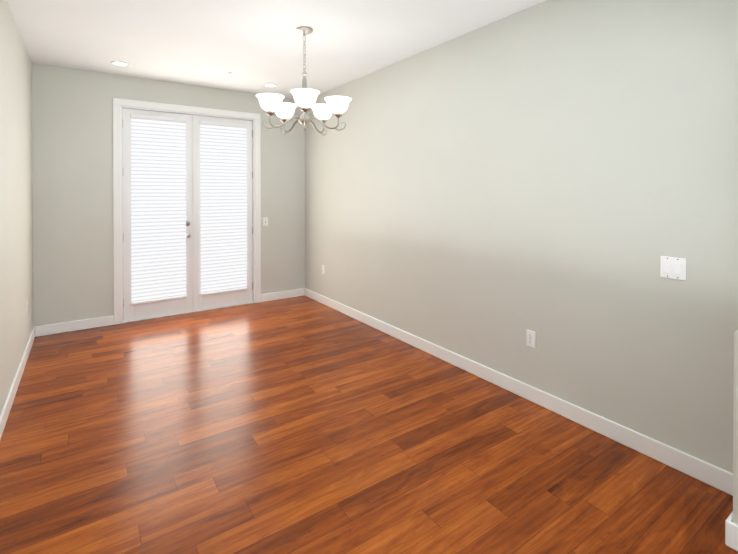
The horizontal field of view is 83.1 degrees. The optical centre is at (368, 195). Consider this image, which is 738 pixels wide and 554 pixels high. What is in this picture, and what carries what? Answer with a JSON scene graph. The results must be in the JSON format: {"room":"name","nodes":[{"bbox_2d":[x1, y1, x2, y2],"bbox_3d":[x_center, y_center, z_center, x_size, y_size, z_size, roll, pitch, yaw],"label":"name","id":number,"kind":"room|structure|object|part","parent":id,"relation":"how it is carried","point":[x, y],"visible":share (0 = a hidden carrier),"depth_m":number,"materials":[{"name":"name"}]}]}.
{"room":"empty dining room","nodes":[
{"label":"empty dining room","id":0,"kind":"room"},
{"bbox_2d":[0,0,32,413],"bbox_3d":[-0.974,0.079,0.564,0.120,2.740,8.880,0,1,-34],"label":"wall","id":1,"kind":"structure","parent":0,"point":[16,249],"depth_m":3.08,"materials":[{"name":"paint"}]},
{"bbox_2d":[0,327,34,438],"bbox_3d":[-1.821,1.387,1.930,0.016,0.105,5.445,0,1,-34],"label":"baseboard","id":2,"kind":"structure","parent":1,"relation":"attached to","point":[5,412],"depth_m":2.97,"materials":[{"name":"white wood"}]},
{"bbox_2d":[32,63,304,326],"bbox_3d":[-2.166,0.047,5.056,2.990,2.740,0.120,0,1,-34],"label":"wall","id":3,"kind":"structure","parent":0,"point":[72,150],"depth_m":4.45,"materials":[{"name":"paint"}]},
{"bbox_2d":[35,315,113,336],"bbox_3d":[-3.071,1.369,4.364,0.671,0.105,0.016,0,1,-34],"label":"baseboard","id":4,"kind":"structure","parent":3,"relation":"attached to","point":[50,329],"depth_m":4.34,"materials":[{"name":"white wood"}]},
{"bbox_2d":[122,108,192,320],"bbox_3d":[-2.437,0.218,4.822,0.749,2.373,0.120,0,1,-34],"label":"french door","id":5,"kind":"structure","parent":3,"relation":"in","point":[139,311],"depth_m":4.77,"materials":[{"name":"white wood"}]},
{"bbox_3d":[-2.743,0.200,4.627,0.024,2.100,0.012,0,1,-34],"label":"left french door hinges","id":6,"kind":"part","parent":5,"relation":"part of","materials":[{"name":"white wood"}]},
{"bbox_2d":[131,118,185,302],"bbox_3d":[-2.431,0.175,4.827,0.571,2.079,0.007,0,1,-34],"label":"window blind","id":7,"kind":"object","parent":5,"relation":"attached to","point":[158,209],"visible":1,"depth_m":4.82,"materials":[{"name":"white plastic"}]},
{"bbox_3d":[-2.431,0.163,4.827,0.591,2.143,0.030,0,1,-34],"label":"left french door blind rails","id":8,"kind":"part","parent":5,"relation":"part of","materials":[{"name":"white plastic"}]},
{"bbox_3d":[-2.166,0.415,4.983,0.062,0.207,0.076,0,1,-34],"label":"knob","id":9,"kind":"part","parent":5,"relation":"part of","materials":[{"name":"silver metal"}]},
{"bbox_2d":[113,98,260,324],"bbox_3d":[-2.144,0.177,5.060,1.656,2.480,0.140,0,1,-34],"label":"door frame","id":10,"kind":"structure","parent":3,"relation":"attached to","point":[119,104],"depth_m":4.80,"materials":[{"name":"white wood"}]},
{"bbox_2d":[196,115,252,309],"bbox_3d":[-1.836,0.215,5.262,0.733,2.373,0.074,0,1,-34],"label":"french door","id":11,"kind":"structure","parent":3,"relation":"in","point":[221,299],"depth_m":5.27,"materials":[{"name":"white wood"}]},
{"bbox_2d":[192,115,195,310],"bbox_3d":[-2.120,0.216,5.050,0.040,2.373,0.012,0,1,-34],"label":"door trim","id":12,"kind":"structure","parent":11,"relation":"attached to","point":[194,195],"depth_m":5.04,"materials":[{"name":"white wood"}]},
{"bbox_2d":[200,124,246,293],"bbox_3d":[-1.823,0.172,5.244,0.571,2.079,0.007,0,1,-34],"label":"window blind","id":13,"kind":"object","parent":11,"relation":"attached to","point":[223,184],"visible":0.9,"depth_m":5.24,"materials":[{"name":"white plastic"}]},
{"bbox_3d":[-1.823,0.160,5.244,0.591,2.143,0.030,0,1,-34],"label":"right french door blind rails","id":14,"kind":"part","parent":11,"relation":"part of","materials":[{"name":"white plastic"}]},
{"bbox_2d":[263,217,267,225],"bbox_3d":[-1.370,0.353,5.521,0.070,0.115,0.018,0,1,-34],"label":"light switch","id":15,"kind":"object","parent":3,"relation":"attached to","point":[265,219],"visible":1,"depth_m":5.52,"materials":[{"name":"white plastic"}]},
{"bbox_2d":[261,288,303,301],"bbox_3d":[-1.168,1.360,5.667,0.631,0.105,0.016,0,1,-34],"label":"baseboard","id":16,"kind":"structure","parent":3,"relation":"attached to","point":[281,295],"depth_m":5.65,"materials":[{"name":"white wood"}]},
{"bbox_2d":[6,0,545,98],"bbox_3d":[0.350,-1.347,1.461,4.090,0.100,8.880,0,1,-34],"label":"ceiling","id":17,"kind":"structure","parent":0,"point":[253,46],"depth_m":3.42,"materials":[{"name":"paint"}]},
{"bbox_2d":[111,61,129,66],"bbox_3d":[-2.492,-1.313,4.169,0.164,0.007,0.164,0,1,-34],"label":"recessed light","id":18,"kind":"object","parent":17,"relation":"in","point":[120,63],"visible":0.98,"depth_m":4.16,"materials":[{"name":"white plastic"}]},
{"bbox_2d":[263,83,276,86],"bbox_3d":[-1.191,-1.319,5.012,0.164,0.007,0.164,0,1,-34],"label":"recessed light","id":19,"kind":"object","parent":17,"relation":"in","point":[270,85],"visible":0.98,"depth_m":5.01,"materials":[{"name":"white"}]},
{"bbox_2d":[256,26,351,135],"bbox_3d":[-0.531,-0.908,3.296,0.723,0.805,0.730,0,1,-34],"label":"chandelier","id":20,"kind":"object","parent":17,"relation":"hanging from","point":[305,97],"visible":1,"depth_m":3.23,"materials":[{"name":"white glass"}]},
{"bbox_2d":[0,295,737,553],"bbox_3d":[-0.728,1.471,3.055,4.090,0.080,5.065,0,1,-34],"label":"floor","id":21,"kind":"structure","parent":0,"point":[304,424],"depth_m":2.28,"materials":[{"name":"brown wood"}]},
{"bbox_2d":[305,0,737,472],"bbox_3d":[0.490,0.055,3.930,0.120,2.740,4.980,0,1,-34],"label":"wall","id":22,"kind":"structure","parent":0,"point":[559,177],"depth_m":2.70,"materials":[{"name":"paint"}]},
{"bbox_2d":[304,288,732,495],"bbox_3d":[0.444,1.373,3.887,0.016,0.105,4.775,0,1,-34],"label":"baseboard","id":23,"kind":"structure","parent":22,"relation":"attached to","point":[721,479],"depth_m":2.66,"materials":[{"name":"white wood"}]},
{"bbox_2d":[526,329,535,347],"bbox_3d":[1.126,0.999,2.894,0.010,0.115,0.070,0,1,-34],"label":"electrical outlet","id":24,"kind":"object","parent":22,"relation":"attached to","point":[530,338],"visible":1,"depth_m":2.89,"materials":[{"name":"white plastic"}]},
{"bbox_2d":[660,256,685,280],"bbox_3d":[1.601,0.384,2.194,0.011,0.115,0.116,0,1,-34],"label":"double light switch","id":25,"kind":"object","parent":22,"relation":"attached to","point":[673,267],"visible":1,"depth_m":2.19,"materials":[{"name":"white plastic"}]},
{"bbox_2d":[733,330,737,524],"bbox_3d":[2.934,1.006,0.281,0.780,0.890,3.985,0,1,-34],"label":"wall","id":26,"kind":"structure","parent":0,"point":[735,464],"depth_m":1.70,"materials":[{"name":"paint"}]},
{"bbox_2d":[727,511,732,521],"bbox_3d":[1.631,1.388,1.817,0.364,0.105,0.016,0,1,-34],"label":"baseboard","id":27,"kind":"structure","parent":26,"relation":"attached to","point":[730,518],"depth_m":1.72,"materials":[{"name":"white wood"}]},
{"bbox_2d":[725,519,737,551],"bbox_3d":[2.601,1.400,0.066,0.016,0.105,4.001,0,1,-34],"label":"baseboard","id":28,"kind":"structure","parent":26,"relation":"attached to","point":[731,534],"depth_m":1.69,"materials":[{"name":"white wood"}]}
]}

